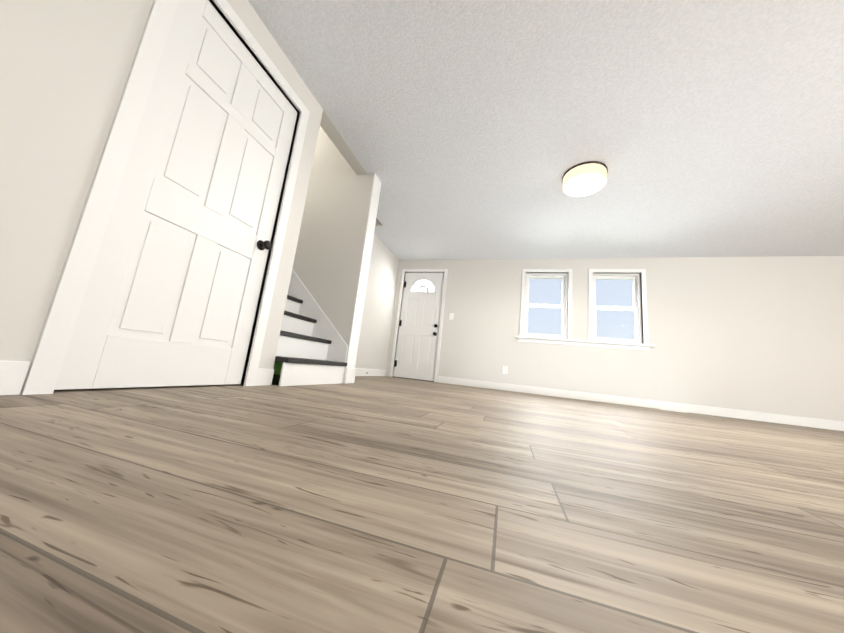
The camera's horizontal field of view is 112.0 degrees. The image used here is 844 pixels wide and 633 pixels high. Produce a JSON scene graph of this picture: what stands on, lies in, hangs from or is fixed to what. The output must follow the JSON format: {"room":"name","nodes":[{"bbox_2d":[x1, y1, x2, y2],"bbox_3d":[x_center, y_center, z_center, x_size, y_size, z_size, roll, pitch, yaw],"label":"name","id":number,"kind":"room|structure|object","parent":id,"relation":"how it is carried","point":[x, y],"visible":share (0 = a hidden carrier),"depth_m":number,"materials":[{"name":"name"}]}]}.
{"room":"empty living room","nodes":[
{"label":"empty living room","id":0,"kind":"room"},
{"bbox_2d":[0,0,366,385],"bbox_3d":[-1.145,-1.363,1.294,0.120,3.320,3.400,3,-10,17],"label":"wall","id":1,"kind":"structure","parent":0,"point":[65,66],"depth_m":0.96,"materials":[{"name":"paint"}]},
{"bbox_2d":[0,360,30,395],"bbox_3d":[-1.497,0.039,0.155,0.012,0.105,1.612,3,-10,17],"label":"baseboard","id":2,"kind":"structure","parent":1,"relation":"attached to","point":[13,374],"depth_m":0.89,"materials":[{"name":"white wood"}]},
{"bbox_2d":[20,0,309,394],"bbox_3d":[-1.099,-0.624,1.508,0.116,1.955,0.888,3,-10,17],"label":"trim","id":3,"kind":"structure","parent":1,"relation":"attached to","point":[46,363],"depth_m":1.11,"materials":[{"name":"white wood"}]},
{"bbox_2d":[54,0,296,389],"bbox_3d":[-1.063,-0.592,1.490,0.106,1.878,0.750,3,-10,17],"label":"closet door","id":4,"kind":"structure","parent":1,"relation":"in","point":[171,296],"depth_m":1.38,"materials":[{"name":"white wood"}]},
{"bbox_2d":[292,126,373,379],"bbox_3d":[-2.524,-1.111,3.536,4.200,3.320,0.150,3,-10,17],"label":"wall","id":5,"kind":"structure","parent":0,"point":[328,257],"depth_m":2.93,"materials":[{"name":"paint"}]},
{"bbox_2d":[344,368,359,383],"bbox_3d":[-0.926,0.554,2.805,0.604,0.135,0.015,3,-10,17],"label":"baseboard","id":6,"kind":"structure","parent":5,"relation":"attached to","point":[350,374],"depth_m":2.65,"materials":[{"name":"white wood"}]},
{"bbox_2d":[343,173,380,383],"bbox_3d":[-0.575,-0.420,2.816,0.012,2.120,0.158,3,-10,17],"label":"trim","id":7,"kind":"structure","parent":5,"relation":"attached to","point":[361,287],"depth_m":2.80,"materials":[{"name":"white wood"}]},
{"bbox_2d":[355,233,398,369],"bbox_3d":[-0.917,-0.227,4.111,0.180,2.120,2.170,3,-10,17],"label":"wall","id":8,"kind":"structure","parent":0,"point":[374,339],"depth_m":4.52,"materials":[{"name":"paint"}]},
{"bbox_2d":[360,369,385,375],"bbox_3d":[-0.931,0.763,3.902,0.012,0.105,2.158,3,-10,17],"label":"baseboard","id":9,"kind":"structure","parent":8,"relation":"attached to","point":[371,372],"depth_m":4.43,"materials":[{"name":"white wood"}]},
{"bbox_2d":[0,374,843,632],"bbox_3d":[1.808,0.683,1.228,7.160,0.100,6.080,3,-10,17],"label":"floor","id":10,"kind":"structure","parent":0,"point":[374,504],"depth_m":0.43,"materials":[{"name":"beige laminate"}]},
{"bbox_2d":[273,269,347,385],"bbox_3d":[-1.263,-0.118,2.473,1.123,1.265,0.754,3,-10,17],"label":"stairs","id":11,"kind":"structure","parent":10,"relation":"on","point":[312,347],"depth_m":2.49,"materials":[{"name":"white wood"}]},
{"bbox_2d":[248,0,843,259],"bbox_3d":[2.037,-1.481,1.613,7.160,0.080,6.080,3,-10,17],"label":"ceiling","id":12,"kind":"structure","parent":0,"point":[472,129],"depth_m":2.08,"materials":[{"name":"white paint"}]},
{"bbox_2d":[375,217,383,225],"bbox_3d":[-0.708,-1.354,3.699,0.150,0.012,0.710,3,-10,17],"label":"ceiling vent","id":13,"kind":"object","parent":12,"relation":"in","point":[379,222],"visible":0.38,"depth_m":3.95,"materials":[{"name":"white metal"}]},
{"bbox_2d":[562,161,607,196],"bbox_3d":[1.502,-1.256,2.638,0.368,0.115,0.368,3,-10,17],"label":"ceiling light","id":14,"kind":"object","parent":12,"relation":"attached to","point":[584,178],"visible":0.98,"depth_m":2.56,"materials":[{"name":"white glass"}]},
{"bbox_2d":[385,256,843,421],"bbox_3d":[2.742,0.175,4.196,7.160,2.120,0.180,3,-10,17],"label":"wall","id":15,"kind":"structure","parent":0,"point":[761,334],"depth_m":3.85,"materials":[{"name":"paint"}]},
{"bbox_2d":[392,376,433,381],"bbox_3d":[-0.140,1.057,4.814,0.736,0.010,0.112,3,-10,17],"label":"sill","id":16,"kind":"structure","parent":15,"relation":"attached to","point":[414,379],"depth_m":4.77,"materials":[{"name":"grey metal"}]},
{"bbox_2d":[393,272,443,380],"bbox_3d":[-0.053,0.125,4.939,0.732,1.874,0.106,3,-10,17],"label":"front door","id":17,"kind":"structure","parent":15,"relation":"in","point":[417,344],"depth_m":4.95,"materials":[{"name":"white wood"}]},
{"bbox_2d":[389,269,447,381],"bbox_3d":[-0.040,0.111,4.980,0.844,1.942,0.116,3,-10,17],"label":"door frame","id":18,"kind":"structure","parent":15,"relation":"attached to","point":[444,271],"depth_m":4.96,"materials":[{"name":"white wood"}]},
{"bbox_2d":[449,313,453,319],"bbox_3d":[0.495,-0.002,4.795,0.072,0.116,0.010,3,-10,17],"label":"light switch","id":19,"kind":"object","parent":15,"relation":"attached to","point":[451,315],"visible":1,"depth_m":4.79,"materials":[{"name":"white plastic"}]},
{"bbox_2d":[503,366,507,373],"bbox_3d":[1.282,0.826,4.391,0.072,0.116,0.007,3,-10,17],"label":"outlet","id":20,"kind":"object","parent":15,"relation":"attached to","point":[505,369],"visible":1,"depth_m":4.39,"materials":[{"name":"white plastic"}]},
{"bbox_2d":[519,269,572,338],"bbox_3d":[1.938,-0.201,4.476,0.732,1.097,0.146,3,-10,17],"label":"window","id":21,"kind":"structure","parent":15,"relation":"in","point":[562,276],"depth_m":4.46,"materials":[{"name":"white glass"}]},
{"bbox_2d":[515,335,655,350],"bbox_3d":[2.312,0.387,4.165,1.813,0.085,0.092,3,-10,17],"label":"window sill","id":22,"kind":"structure","parent":15,"relation":"attached to","point":[607,344],"depth_m":4.13,"materials":[{"name":"white wood"}]},
{"bbox_2d":[588,269,647,343],"bbox_3d":[2.849,-0.154,4.198,0.734,1.097,0.146,3,-10,17],"label":"window","id":23,"kind":"structure","parent":15,"relation":"in","point":[636,307],"depth_m":4.17,"materials":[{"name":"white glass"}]},
{"bbox_2d":[437,376,843,430],"bbox_3d":[3.057,1.166,3.794,5.865,0.105,0.012,3,-10,17],"label":"baseboard","id":24,"kind":"structure","parent":15,"relation":"attached to","point":[715,411],"depth_m":3.77,"materials":[{"name":"white wood"}]}
]}

